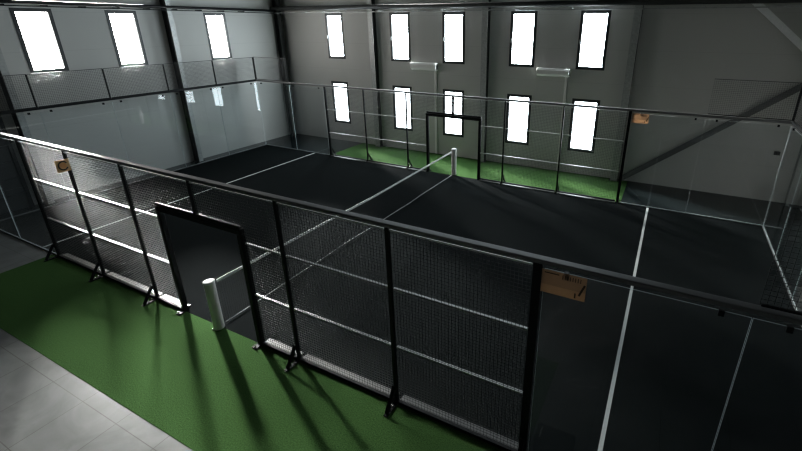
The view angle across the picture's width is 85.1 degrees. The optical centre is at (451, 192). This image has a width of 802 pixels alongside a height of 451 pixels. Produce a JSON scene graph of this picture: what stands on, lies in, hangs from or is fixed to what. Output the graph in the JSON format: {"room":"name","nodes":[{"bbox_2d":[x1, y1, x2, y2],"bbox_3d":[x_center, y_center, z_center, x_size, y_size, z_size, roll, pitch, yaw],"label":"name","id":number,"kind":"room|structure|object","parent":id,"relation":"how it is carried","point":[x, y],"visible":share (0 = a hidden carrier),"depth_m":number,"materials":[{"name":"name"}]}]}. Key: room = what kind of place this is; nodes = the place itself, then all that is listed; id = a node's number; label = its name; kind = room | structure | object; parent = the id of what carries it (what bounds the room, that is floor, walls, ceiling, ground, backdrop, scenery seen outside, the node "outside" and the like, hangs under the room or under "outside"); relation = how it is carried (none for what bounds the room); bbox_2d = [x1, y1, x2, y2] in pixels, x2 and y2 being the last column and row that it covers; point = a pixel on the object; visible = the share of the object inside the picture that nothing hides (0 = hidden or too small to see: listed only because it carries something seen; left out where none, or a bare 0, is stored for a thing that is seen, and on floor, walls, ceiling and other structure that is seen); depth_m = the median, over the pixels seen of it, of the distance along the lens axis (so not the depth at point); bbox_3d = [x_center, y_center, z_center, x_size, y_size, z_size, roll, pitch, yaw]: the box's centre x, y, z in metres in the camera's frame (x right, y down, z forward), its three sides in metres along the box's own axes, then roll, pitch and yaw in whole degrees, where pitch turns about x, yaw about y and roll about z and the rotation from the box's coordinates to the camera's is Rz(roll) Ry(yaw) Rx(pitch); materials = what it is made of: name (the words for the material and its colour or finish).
{"room":"sports hall","nodes":[
{"label":"sports hall","id":0,"kind":"room"},
{"bbox_2d":[0,0,289,204],"bbox_3d":[-12.877,-3.979,13.257,0.160,8.606,19.900,10,23,25],"label":"wall","id":1,"kind":"structure","parent":0,"point":[148,126],"depth_m":16.26,"materials":[{"name":"grey paint"}]},
{"bbox_2d":[0,115,34,214],"bbox_3d":[-14.298,-0.301,11.364,0.070,3.110,4.500,10,23,25],"label":"door","id":2,"kind":"structure","parent":1,"relation":"in","point":[13,185],"depth_m":13.19,"materials":[{"name":"metal"}]},
{"bbox_2d":[9,8,69,72],"bbox_3d":[-12.679,-4.663,13.341,0.120,1.870,1.000,10,23,25],"label":"window","id":3,"kind":"structure","parent":1,"relation":"in","point":[52,24],"depth_m":13.35,"materials":[{"name":"black"}]},
{"bbox_2d":[104,10,148,66],"bbox_3d":[-11.568,-5.467,15.420,0.120,1.870,1.000,10,23,25],"label":"window","id":4,"kind":"structure","parent":1,"relation":"in","point":[107,12],"depth_m":15.46,"materials":[{"name":"black"}]},
{"bbox_2d":[0,4,273,13],"bbox_3d":[-12.752,-5.330,12.309,0.402,0.060,19.200,10,23,25],"label":"cable tray","id":5,"kind":"object","parent":1,"relation":"attached to","point":[0,4],"visible":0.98,"depth_m":14.74,"materials":[{"name":"black metal"}]},
{"bbox_2d":[203,13,232,59],"bbox_3d":[-9.961,-6.628,18.425,0.120,1.870,1.000,10,23,25],"label":"window","id":6,"kind":"structure","parent":1,"relation":"in","point":[222,15],"depth_m":18.50,"materials":[{"name":"black"}]},
{"bbox_2d":[0,134,801,450],"bbox_3d":[-3.039,1.922,10.278,22.250,0.206,20.300,10,23,25],"label":"floor","id":7,"kind":"structure","parent":0,"point":[44,406],"depth_m":7.13,"materials":[{"name":"concrete"}]},
{"bbox_2d":[0,48,56,204],"bbox_3d":[-13.010,-3.676,12.475,0.340,8.606,0.290,10,23,25],"label":"steel column","id":8,"kind":"structure","parent":7,"relation":"on","point":[20,122],"depth_m":13.03,"materials":[{"name":"grey metal"}]},
{"bbox_2d":[159,0,204,161],"bbox_3d":[-10.694,-5.350,16.807,0.340,8.606,0.290,10,23,25],"label":"steel column","id":9,"kind":"structure","parent":7,"relation":"on","point":[167,15],"depth_m":17.13,"materials":[{"name":"grey metal"}]},
{"bbox_2d":[0,0,274,11],"bbox_3d":[-12.577,-5.382,12.195,0.100,0.098,19.260,10,23,25],"label":"horizontal pipe","id":10,"kind":"object","parent":9,"relation":"attached to","point":[1,1],"visible":1,"depth_m":14.70,"materials":[{"name":"black metal"}]},
{"bbox_2d":[0,254,503,450],"bbox_3d":[-4.956,2.862,7.563,12.280,0.006,1.910,10,23,25],"label":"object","id":11,"kind":"object","parent":7,"relation":"on","point":[204,388],"visible":0.86,"depth_m":7.10,"materials":[{"name":"green carpet"}]},
{"bbox_2d":[15,140,62,261],"bbox_3d":[-9.841,0.231,10.185,0.104,2.980,0.385,10,23,25],"label":"fence post","id":12,"kind":"object","parent":11,"relation":"on","point":[53,245],"visible":0.96,"depth_m":10.32,"materials":[{"name":"black metal"}]},
{"bbox_2d":[61,151,107,281],"bbox_3d":[-8.051,0.558,9.354,0.070,2.980,0.385,10,23,25],"label":"fence post","id":13,"kind":"object","parent":11,"relation":"on","point":[92,278],"visible":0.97,"depth_m":9.55,"materials":[{"name":"black metal"}]},
{"bbox_2d":[54,158,71,172],"bbox_3d":[-7.998,-0.554,8.918,0.016,0.250,0.240,10,23,25],"label":"square sign","id":14,"kind":"object","parent":13,"relation":"attached to","point":[63,165],"visible":1,"depth_m":8.91,"materials":[{"name":"brown"}]},
{"bbox_2d":[117,164,158,306],"bbox_3d":[-6.261,0.885,8.524,0.070,2.980,0.385,10,23,25],"label":"fence post","id":15,"kind":"object","parent":11,"relation":"on","point":[152,286],"visible":0.98,"depth_m":8.68,"materials":[{"name":"black metal"}]},
{"bbox_2d":[154,206,264,349],"bbox_3d":[-4.447,1.505,7.863,2.260,2.310,0.220,10,23,25],"label":"door frame","id":16,"kind":"structure","parent":11,"relation":"on","point":[160,211],"depth_m":7.70,"materials":[{"name":"black metal"}]},
{"bbox_2d":[147,172,193,215],"bbox_3d":[-4.938,0.015,7.604,1.072,0.638,0.050,10,23,25],"label":"transom mesh","id":17,"kind":"object","parent":16,"relation":"on","point":[157,203],"visible":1,"depth_m":7.62,"materials":[{"name":"grey metal"}]},
{"bbox_2d":[186,180,197,216],"bbox_3d":[-4.416,0.097,7.374,0.060,0.670,0.050,10,23,25],"label":"fence post","id":18,"kind":"object","parent":16,"relation":"on","point":[190,191],"visible":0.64,"depth_m":7.35,"materials":[{"name":"black metal"}]},
{"bbox_2d":[0,132,801,325],"bbox_3d":[-4.415,-0.251,7.239,20.080,0.055,0.110,10,23,25],"label":"rail","id":19,"kind":"object","parent":18,"relation":"on","point":[742,306],"visible":1,"depth_m":4.97,"materials":[{"name":"grey metal"}]},
{"bbox_2d":[760,204,801,315],"bbox_3d":[3.646,0.716,3.304,1.992,0.978,0.040,10,23,25],"label":"mesh panel","id":20,"kind":"object","parent":19,"relation":"on","point":[767,305],"visible":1,"depth_m":3.72,"materials":[{"name":"black metal"}]},
{"bbox_2d":[189,182,240,228],"bbox_3d":[-3.908,0.204,7.125,1.072,0.638,0.050,10,23,25],"label":"transom mesh","id":21,"kind":"object","parent":16,"relation":"on","point":[201,216],"visible":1,"depth_m":7.13,"materials":[{"name":"grey metal"}]},
{"bbox_2d":[203,279,225,330],"bbox_3d":[-4.430,2.097,8.082,0.195,1.044,0.195,4,21,9],"label":"net post","id":22,"kind":"object","parent":11,"relation":"on","point":[210,289],"visible":1,"depth_m":8.00,"materials":[{"name":"white plastic"}]},
{"bbox_2d":[272,201,303,371],"bbox_3d":[-2.682,1.538,6.863,0.070,2.980,0.385,10,23,25],"label":"fence post","id":23,"kind":"object","parent":11,"relation":"on","point":[290,365],"visible":0.96,"depth_m":7.01,"materials":[{"name":"black metal"}]},
{"bbox_2d":[383,227,400,416],"bbox_3d":[-0.892,1.865,6.032,0.070,2.980,0.385,10,23,25],"label":"fence post","id":24,"kind":"object","parent":11,"relation":"on","point":[394,394],"visible":0.98,"depth_m":6.16,"materials":[{"name":"black metal"}]},
{"bbox_2d":[518,262,542,450],"bbox_3d":[0.898,2.192,5.202,0.104,2.980,0.385,10,23,25],"label":"fence post","id":25,"kind":"object","parent":11,"relation":"on","point":[537,268],"visible":0.96,"depth_m":5.19,"materials":[{"name":"black metal"}]},
{"bbox_2d":[272,0,296,135],"bbox_3d":[-8.302,-7.043,21.187,0.260,8.606,0.360,10,23,25],"label":"steel column","id":26,"kind":"structure","parent":7,"relation":"on","point":[277,14],"depth_m":21.44,"materials":[{"name":"grey metal"}]},
{"bbox_2d":[270,0,801,10],"bbox_3d":[1.216,-6.917,15.968,21.810,0.180,0.180,10,23,25],"label":"horizontal pipe","id":27,"kind":"object","parent":26,"relation":"attached to","point":[569,2],"visible":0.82,"depth_m":15.17,"materials":[{"name":"black metal"}]},
{"bbox_2d":[366,0,382,146],"bbox_3d":[-3.443,-6.220,19.099,0.360,8.606,0.260,10,23,25],"label":"steel column","id":28,"kind":"structure","parent":7,"relation":"on","point":[371,16],"depth_m":19.27,"materials":[{"name":"grey metal"}]},
{"bbox_2d":[0,145,801,450],"bbox_3d":[-2.192,0.952,12.505,20.040,0.008,10.040,10,23,25],"label":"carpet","id":29,"kind":"object","parent":7,"relation":"on","point":[619,368],"visible":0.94,"depth_m":9.30,"materials":[{"name":"black carpet"}]},
{"bbox_2d":[0,188,19,238],"bbox_3d":[-12.473,-0.278,11.536,1.990,2.931,0.050,10,23,25],"label":"glass panel","id":30,"kind":"object","parent":29,"relation":"on","point":[6,232],"visible":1,"depth_m":11.85,"materials":[{"name":"white"}]},
{"bbox_2d":[0,138,56,254],"bbox_3d":[-10.715,0.043,10.720,1.920,2.931,0.050,10,23,25],"label":"glass panel","id":31,"kind":"object","parent":29,"relation":"on","point":[11,140],"visible":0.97,"depth_m":11.26,"materials":[{"name":"white"}]},
{"bbox_2d":[0,113,69,220],"bbox_3d":[-12.909,-0.773,12.811,0.050,2.931,1.978,10,23,25],"label":"glass panel","id":32,"kind":"object","parent":29,"relation":"on","point":[27,113],"visible":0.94,"depth_m":13.20,"materials":[{"name":"black"}]},
{"bbox_2d":[17,141,108,274],"bbox_3d":[-8.861,0.352,9.909,1.897,2.954,0.180,10,23,25],"label":"mesh fence","id":33,"kind":"object","parent":29,"relation":"on","point":[75,259],"visible":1,"depth_m":9.89,"materials":[{"name":"grey metal"}]},
{"bbox_2d":[40,102,133,200],"bbox_3d":[-12.023,-1.414,14.468,0.050,2.931,1.978,10,23,25],"label":"glass panel","id":34,"kind":"object","parent":29,"relation":"on","point":[107,102],"visible":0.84,"depth_m":14.64,"materials":[{"name":"black"}]},
{"bbox_2d":[64,152,162,297],"bbox_3d":[-7.082,0.677,9.083,1.920,2.954,0.180,10,23,25],"label":"mesh fence","id":35,"kind":"object","parent":29,"relation":"on","point":[118,278],"visible":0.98,"depth_m":9.05,"materials":[{"name":"grey metal"}]},
{"bbox_2d":[112,95,186,181],"bbox_3d":[-11.137,-2.054,16.125,0.050,2.931,1.978,10,23,25],"label":"glass panel","id":36,"kind":"object","parent":29,"relation":"on","point":[162,95],"visible":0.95,"depth_m":16.34,"materials":[{"name":"black"}]},
{"bbox_2d":[0,80,255,114],"bbox_3d":[-11.129,-3.501,15.574,0.060,0.070,9.900,10,23,25],"label":"rail","id":37,"kind":"object","parent":36,"relation":"on","point":[147,94],"visible":1,"depth_m":14.76,"materials":[{"name":"black metal"}]},
{"bbox_2d":[0,74,37,111],"bbox_3d":[-12.914,-2.700,12.041,0.040,0.978,1.992,10,23,25],"label":"mesh panel","id":38,"kind":"object","parent":37,"relation":"on","point":[30,88],"visible":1,"depth_m":12.63,"materials":[{"name":"black metal"}]},
{"bbox_2d":[27,68,110,106],"bbox_3d":[-12.022,-3.345,13.711,0.040,0.978,1.992,10,23,25],"label":"mesh panel","id":39,"kind":"object","parent":37,"relation":"on","point":[101,69],"visible":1,"depth_m":13.69,"materials":[{"name":"black metal"}]},
{"bbox_2d":[103,64,168,97],"bbox_3d":[-11.129,-3.990,15.380,0.040,0.978,1.992,10,23,25],"label":"mesh panel","id":40,"kind":"object","parent":37,"relation":"on","point":[162,65],"visible":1,"depth_m":15.38,"materials":[{"name":"black metal"}]},
{"bbox_2d":[164,60,216,90],"bbox_3d":[-10.237,-4.635,17.050,0.040,0.978,1.992,10,23,25],"label":"mesh panel","id":41,"kind":"object","parent":37,"relation":"on","point":[206,60],"visible":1,"depth_m":17.09,"materials":[{"name":"black metal"}]},
{"bbox_2d":[212,57,256,84],"bbox_3d":[-9.344,-5.281,18.719,0.040,0.978,1.992,10,23,25],"label":"mesh panel","id":42,"kind":"object","parent":37,"relation":"on","point":[247,57],"visible":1,"depth_m":18.67,"materials":[{"name":"grey metal"}]},
{"bbox_2d":[120,165,189,309],"bbox_3d":[-5.781,0.915,8.479,0.827,2.954,0.180,10,23,25],"label":"mesh fence","id":43,"kind":"object","parent":29,"relation":"on","point":[167,299],"visible":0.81,"depth_m":8.46,"materials":[{"name":"grey metal"}]},
{"bbox_2d":[171,88,228,167],"bbox_3d":[-10.251,-2.695,17.782,0.050,2.931,1.978,10,23,25],"label":"glass panel","id":44,"kind":"object","parent":29,"relation":"on","point":[210,88],"visible":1,"depth_m":17.93,"materials":[{"name":"black"}]},
{"bbox_2d":[218,83,265,154],"bbox_3d":[-9.366,-3.335,19.439,0.050,2.931,1.978,10,23,25],"label":"glass panel","id":45,"kind":"object","parent":29,"relation":"on","point":[250,83],"visible":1,"depth_m":19.79,"materials":[{"name":"white"}]},
{"bbox_2d":[234,192,303,359],"bbox_3d":[-3.013,1.420,7.195,0.827,2.954,0.180,10,23,25],"label":"mesh fence","id":46,"kind":"object","parent":29,"relation":"on","point":[275,345],"visible":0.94,"depth_m":7.16,"materials":[{"name":"grey metal"}]},
{"bbox_2d":[257,83,296,149],"bbox_3d":[-8.011,-3.504,19.884,1.990,2.931,0.050,10,23,25],"label":"glass panel","id":47,"kind":"object","parent":29,"relation":"on","point":[260,83],"visible":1,"depth_m":20.17,"materials":[{"name":"black"}]},
{"bbox_2d":[289,85,329,154],"bbox_3d":[-6.252,-3.183,19.068,1.920,2.931,0.050,10,23,25],"label":"glass panel","id":48,"kind":"object","parent":29,"relation":"on","point":[292,85],"visible":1,"depth_m":19.34,"materials":[{"name":"white"}]},
{"bbox_2d":[216,151,451,321],"bbox_3d":[-2.187,0.483,12.321,0.053,0.959,9.801,10,23,25],"label":"net","id":49,"kind":"object","parent":29,"relation":"on","point":[442,157],"visible":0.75,"depth_m":10.93,"materials":[{"name":"black fabric"}]},
{"bbox_2d":[276,202,394,401],"bbox_3d":[-1.712,1.658,6.591,1.920,2.954,0.180,10,23,25],"label":"mesh fence","id":50,"kind":"object","parent":29,"relation":"on","point":[368,385],"visible":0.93,"depth_m":6.56,"materials":[{"name":"grey metal"}]},
{"bbox_2d":[326,87,366,161],"bbox_3d":[-4.443,-2.841,18.173,1.897,2.954,0.180,10,23,25],"label":"mesh fence","id":51,"kind":"object","parent":29,"relation":"on","point":[348,90],"visible":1,"depth_m":18.23,"materials":[{"name":"grey metal"}]},
{"bbox_2d":[364,90,407,168],"bbox_3d":[-2.664,-2.516,17.347,1.920,2.954,0.180,10,23,25],"label":"mesh fence","id":52,"kind":"object","parent":29,"relation":"on","point":[375,92],"visible":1,"depth_m":17.43,"materials":[{"name":"grey metal"}]},
{"bbox_2d":[407,94,426,171],"bbox_3d":[-1.363,-2.279,16.743,0.827,2.954,0.180,10,23,25],"label":"mesh fence","id":53,"kind":"object","parent":29,"relation":"on","point":[411,167],"visible":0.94,"depth_m":16.80,"materials":[{"name":"grey metal"}]},
{"bbox_2d":[426,113,481,179],"bbox_3d":[0.069,-1.759,16.310,2.260,2.310,0.220,10,23,25],"label":"door frame","id":54,"kind":"structure","parent":29,"relation":"on","point":[479,120],"depth_m":15.99,"materials":[{"name":"black metal"}]},
{"bbox_2d":[426,95,451,114],"bbox_3d":[-0.463,-3.220,15.976,1.072,0.638,0.050,10,23,25],"label":"transom mesh","id":55,"kind":"object","parent":54,"relation":"on","point":[435,112],"visible":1,"depth_m":15.96,"materials":[{"name":"grey metal"}]},
{"bbox_2d":[452,97,453,115],"bbox_3d":[0.046,-3.129,15.721,0.080,0.670,0.050,10,23,25],"label":"fence post","id":56,"kind":"object","parent":54,"relation":"on","point":[452,97],"visible":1,"depth_m":15.70,"materials":[{"name":"black metal"}]},
{"bbox_2d":[256,80,791,123],"bbox_3d":[0.047,-3.477,15.586,20.080,0.070,0.065,10,23,25],"label":"rail","id":57,"kind":"object","parent":56,"relation":"on","point":[384,90],"visible":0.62,"depth_m":13.96,"materials":[{"name":"grey metal"}]},
{"bbox_2d":[252,57,287,81],"bbox_3d":[-8.011,-5.453,19.131,1.992,0.978,0.040,10,23,25],"label":"mesh panel","id":58,"kind":"object","parent":57,"relation":"on","point":[256,75],"visible":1,"depth_m":19.14,"materials":[{"name":"black metal"}]},
{"bbox_2d":[708,79,801,120],"bbox_3d":[8.108,-2.510,11.651,1.992,0.978,0.040,10,23,25],"label":"mesh panel","id":59,"kind":"object","parent":57,"relation":"on","point":[719,79],"visible":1,"depth_m":11.61,"materials":[{"name":"black metal"}]},
{"bbox_2d":[454,98,481,117],"bbox_3d":[0.568,-3.032,15.498,1.072,0.638,0.050,10,23,25],"label":"transom mesh","id":60,"kind":"object","parent":54,"relation":"on","point":[455,114],"visible":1,"depth_m":15.49,"materials":[{"name":"grey metal"}]},
{"bbox_2d":[451,148,456,175],"bbox_3d":[0.086,-1.168,16.530,0.195,1.044,0.195,4,21,9],"label":"net post","id":61,"kind":"object","parent":29,"relation":"on","point":[453,168],"visible":1,"depth_m":16.45,"materials":[{"name":"white plastic"}]},
{"bbox_2d":[389,229,532,450],"bbox_3d":[0.068,1.983,5.766,1.897,2.954,0.180,10,23,25],"label":"mesh fence","id":62,"kind":"object","parent":29,"relation":"on","point":[492,438],"visible":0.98,"depth_m":5.73,"materials":[{"name":"grey metal"}]},
{"bbox_2d":[478,100,503,183],"bbox_3d":[1.405,-1.773,15.459,0.827,2.954,0.180,10,23,25],"label":"mesh fence","id":63,"kind":"object","parent":29,"relation":"on","point":[495,181],"visible":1,"depth_m":15.53,"materials":[{"name":"grey metal"}]},
{"bbox_2d":[501,102,562,192],"bbox_3d":[2.706,-1.536,14.855,1.920,2.954,0.180,10,23,25],"label":"mesh fence","id":64,"kind":"object","parent":29,"relation":"on","point":[549,190],"visible":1,"depth_m":14.91,"materials":[{"name":"grey metal"}]},
{"bbox_2d":[556,107,627,202],"bbox_3d":[4.485,-1.211,14.030,1.897,2.954,0.180,10,23,25],"label":"mesh fence","id":65,"kind":"object","parent":29,"relation":"on","point":[563,192],"visible":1,"depth_m":14.10,"materials":[{"name":"grey metal"}]},
{"bbox_2d":[528,268,751,450],"bbox_3d":[1.877,2.342,4.878,1.920,2.931,0.050,10,23,25],"label":"glass panel","id":66,"kind":"object","parent":29,"relation":"on","point":[721,311],"visible":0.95,"depth_m":4.28,"materials":[{"name":"white"}]},
{"bbox_2d":[540,268,586,301],"bbox_3d":[1.202,1.000,4.676,0.480,0.285,0.010,10,23,25],"label":"board","id":67,"kind":"object","parent":66,"relation":"attached to","point":[553,282],"visible":1,"depth_m":4.67,"materials":[{"name":"brown wood"}]},
{"bbox_2d":[619,113,697,212],"bbox_3d":[6.339,-0.884,13.225,1.920,2.931,0.050,10,23,25],"label":"glass panel","id":68,"kind":"object","parent":29,"relation":"on","point":[641,113],"visible":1,"depth_m":13.65,"materials":[{"name":"white"}]},
{"bbox_2d":[631,113,649,123],"bbox_3d":[5.664,-2.226,13.024,0.480,0.285,0.010,10,23,25],"label":"board","id":69,"kind":"object","parent":68,"relation":"attached to","point":[636,118],"visible":1,"depth_m":13.02,"materials":[{"name":"brown"}]},
{"bbox_2d":[685,119,787,225],"bbox_3d":[8.098,-0.563,12.409,1.990,2.931,0.050,10,23,25],"label":"glass panel","id":70,"kind":"object","parent":29,"relation":"on","point":[709,119],"visible":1,"depth_m":12.80,"materials":[{"name":"black"}]},
{"bbox_2d":[712,318,801,450],"bbox_3d":[3.635,2.663,4.062,1.990,2.931,0.050,10,23,25],"label":"glass panel","id":71,"kind":"object","parent":29,"relation":"on","point":[789,328],"visible":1,"depth_m":3.85,"materials":[{"name":"black"}]},
{"bbox_2d":[762,127,801,255],"bbox_3d":[8.533,-0.067,11.134,0.050,2.931,1.978,10,23,25],"label":"glass panel","id":72,"kind":"object","parent":29,"relation":"on","point":[793,129],"visible":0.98,"depth_m":11.68,"materials":[{"name":"black"}]},
{"bbox_2d":[775,171,801,298],"bbox_3d":[7.647,0.573,9.477,0.050,2.931,1.978,10,23,25],"label":"glass panel","id":73,"kind":"object","parent":29,"relation":"on","point":[777,262],"visible":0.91,"depth_m":10.16,"materials":[{"name":"black"}]},
{"bbox_2d":[791,269,801,327],"bbox_3d":[6.761,1.214,7.820,0.050,2.931,1.978,10,23,25],"label":"glass panel","id":74,"kind":"object","parent":29,"relation":"on","point":[793,302],"visible":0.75,"depth_m":8.99,"materials":[{"name":"black"}]},
{"bbox_2d":[792,122,801,132],"bbox_3d":[6.769,-0.233,7.269,0.060,0.070,9.900,10,23,25],"label":"rail","id":75,"kind":"object","parent":74,"relation":"on","point":[793,123],"visible":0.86,"depth_m":10.86,"materials":[{"name":"black metal"}]},
{"bbox_2d":[792,89,801,128],"bbox_3d":[8.554,-2.013,10.414,0.040,0.978,1.992,10,23,25],"label":"mesh panel","id":76,"kind":"object","parent":75,"relation":"on","point":[800,96],"visible":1,"depth_m":11.13,"materials":[{"name":"black metal"}]},
{"bbox_2d":[335,143,627,201],"bbox_3d":[0.575,-1.047,17.681,12.200,0.006,2.360,10,23,25],"label":"strip","id":77,"kind":"object","parent":7,"relation":"on","point":[465,167],"visible":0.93,"depth_m":17.11,"materials":[{"name":"green carpet"}]},
{"bbox_2d":[323,87,335,155],"bbox_3d":[-5.274,-3.071,18.729,0.084,2.980,0.385,10,23,25],"label":"fence post","id":78,"kind":"object","parent":77,"relation":"on","point":[324,88],"visible":0.94,"depth_m":18.61,"materials":[{"name":"black metal"}]},
{"bbox_2d":[362,90,372,160],"bbox_3d":[-3.484,-2.744,17.898,0.070,2.980,0.385,10,23,25],"label":"fence post","id":79,"kind":"object","parent":77,"relation":"on","point":[368,159],"visible":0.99,"depth_m":17.83,"materials":[{"name":"black metal"}]},
{"bbox_2d":[405,93,411,167],"bbox_3d":[-1.694,-2.417,17.068,0.070,2.980,0.385,10,23,25],"label":"fence post","id":80,"kind":"object","parent":77,"relation":"on","point":[408,159],"visible":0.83,"depth_m":16.96,"materials":[{"name":"black metal"}]},
{"bbox_2d":[500,101,505,183],"bbox_3d":[1.886,-1.763,15.407,0.070,2.980,0.385,10,23,25],"label":"fence post","id":81,"kind":"object","parent":77,"relation":"on","point":[502,174],"visible":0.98,"depth_m":15.32,"materials":[{"name":"black metal"}]},
{"bbox_2d":[555,106,564,192],"bbox_3d":[3.675,-1.437,14.576,0.070,2.980,0.385,10,23,25],"label":"fence post","id":82,"kind":"object","parent":77,"relation":"on","point":[557,184],"visible":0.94,"depth_m":14.46,"materials":[{"name":"black metal"}]},
{"bbox_2d":[615,111,631,202],"bbox_3d":[5.465,-1.110,13.746,0.084,2.980,0.385,10,23,25],"label":"fence post","id":83,"kind":"object","parent":77,"relation":"on","point":[630,112],"visible":1,"depth_m":13.60,"materials":[{"name":"black metal"}]},
{"bbox_2d":[622,83,801,180],"bbox_3d":[8.499,-1.941,14.333,5.082,4.061,0.060,10,23,25],"label":"diagonal brace","id":84,"kind":"object","parent":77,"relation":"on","point":[730,122],"visible":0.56,"depth_m":14.32,"materials":[{"name":"grey metal"}]},
{"bbox_2d":[479,0,490,161],"bbox_3d":[1.300,-5.354,16.898,0.360,8.606,0.260,10,23,25],"label":"steel column","id":85,"kind":"structure","parent":7,"relation":"on","point":[485,35],"depth_m":17.02,"materials":[{"name":"grey metal"}]},
{"bbox_2d":[609,5,643,181],"bbox_3d":[6.088,-4.480,14.677,0.360,8.606,0.260,10,23,25],"label":"steel column","id":86,"kind":"structure","parent":7,"relation":"on","point":[637,18],"depth_m":14.84,"materials":[{"name":"grey metal"}]},
{"bbox_2d":[781,144,801,205],"bbox_3d":[10.903,-3.601,12.443,0.360,8.606,0.260,10,23,25],"label":"steel column","id":87,"kind":"structure","parent":7,"relation":"on","point":[797,170],"depth_m":13.66,"materials":[{"name":"grey metal"}]},
{"bbox_2d":[280,0,801,204],"bbox_3d":[1.448,-5.416,17.059,21.850,8.606,0.160,10,23,25],"label":"wall","id":88,"kind":"structure","parent":0,"point":[681,53],"depth_m":15.52,"materials":[{"name":"grey paint"}]},
{"bbox_2d":[325,13,345,58],"bbox_3d":[-5.334,-7.192,19.938,1.000,1.970,0.160,10,23,25],"label":"window","id":89,"kind":"structure","parent":88,"relation":"in","point":[326,14],"depth_m":19.96,"materials":[{"name":"black"}]},
{"bbox_2d":[331,81,350,123],"bbox_3d":[-5.333,-4.383,21.047,1.000,1.990,0.120,10,23,25],"label":"window","id":90,"kind":"structure","parent":88,"relation":"in","point":[334,83],"depth_m":21.04,"materials":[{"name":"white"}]},
{"bbox_2d":[389,12,410,61],"bbox_3d":[-2.184,-6.617,18.477,1.000,1.970,0.160,10,23,25],"label":"window","id":91,"kind":"structure","parent":88,"relation":"in","point":[391,14],"depth_m":18.47,"materials":[{"name":"black"}]},
{"bbox_2d":[392,85,412,130],"bbox_3d":[-2.183,-3.808,19.585,1.000,1.990,0.120,10,23,25],"label":"window","id":92,"kind":"structure","parent":88,"relation":"in","point":[398,88],"depth_m":19.59,"materials":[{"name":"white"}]},
{"bbox_2d":[410,62,437,153],"bbox_3d":[-1.170,-3.638,18.909,1.229,3.912,0.235,10,23,25],"label":"air conditioner","id":93,"kind":"object","parent":88,"relation":"attached to","point":[426,66],"visible":0.99,"depth_m":18.29,"materials":[{"name":"white plastic"}]},
{"bbox_2d":[443,89,463,137],"bbox_3d":[0.090,-3.393,18.531,1.000,1.990,0.120,10,23,25],"label":"window","id":94,"kind":"structure","parent":88,"relation":"in","point":[451,127],"depth_m":18.56,"materials":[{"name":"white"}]},
{"bbox_2d":[442,12,464,63],"bbox_3d":[0.089,-6.202,17.422,1.000,1.970,0.160,10,23,25],"label":"window","id":95,"kind":"structure","parent":88,"relation":"in","point":[444,14],"depth_m":17.41,"materials":[{"name":"black"}]},
{"bbox_2d":[505,94,531,144],"bbox_3d":[2.668,-2.922,17.335,1.000,1.990,0.120,10,23,25],"label":"window","id":96,"kind":"structure","parent":88,"relation":"in","point":[509,96],"depth_m":17.32,"materials":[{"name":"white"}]},
{"bbox_2d":[509,11,537,66],"bbox_3d":[2.666,-5.731,16.226,1.000,1.970,0.160,10,23,25],"label":"window","id":97,"kind":"structure","parent":88,"relation":"in","point":[513,13],"depth_m":16.20,"materials":[{"name":"black"}]},
{"bbox_2d":[282,5,801,12],"bbox_3d":[1.316,-6.825,16.220,21.790,0.062,0.441,10,23,25],"label":"cable tray","id":98,"kind":"object","parent":88,"relation":"attached to","point":[784,6],"visible":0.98,"depth_m":14.84,"materials":[{"name":"metal"}]},
{"bbox_2d":[536,67,569,169],"bbox_3d":[3.734,-2.743,16.634,1.209,3.912,0.235,10,23,25],"label":"air conditioner","id":99,"kind":"object","parent":88,"relation":"attached to","point":[555,72],"visible":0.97,"depth_m":15.97,"materials":[{"name":"white plastic"}]},
{"bbox_2d":[567,98,599,152],"bbox_3d":[4.950,-2.506,16.276,1.000,1.990,0.120,10,23,25],"label":"window","id":100,"kind":"structure","parent":88,"relation":"in","point":[574,101],"depth_m":16.26,"materials":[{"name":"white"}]},
{"bbox_2d":[575,10,611,70],"bbox_3d":[4.948,-5.315,15.167,1.000,1.970,0.160,10,23,25],"label":"window","id":101,"kind":"structure","parent":88,"relation":"in","point":[583,12],"depth_m":15.12,"materials":[{"name":"black"}]},
{"bbox_2d":[752,3,801,50],"bbox_3d":[8.599,-5.925,12.740,4.887,4.236,0.060,10,23,25],"label":"diagonal brace","id":102,"kind":"object","parent":88,"relation":"attached to","point":[766,12],"visible":1,"depth_m":12.60,"materials":[{"name":"metal"}]},
{"bbox_2d":[798,192,801,211],"bbox_3d":[6.820,-0.382,4.117,0.160,8.606,19.900,10,23,25],"label":"wall","id":103,"kind":"structure","parent":0,"point":[800,198],"depth_m":13.80,"materials":[{"name":"grey paint"}]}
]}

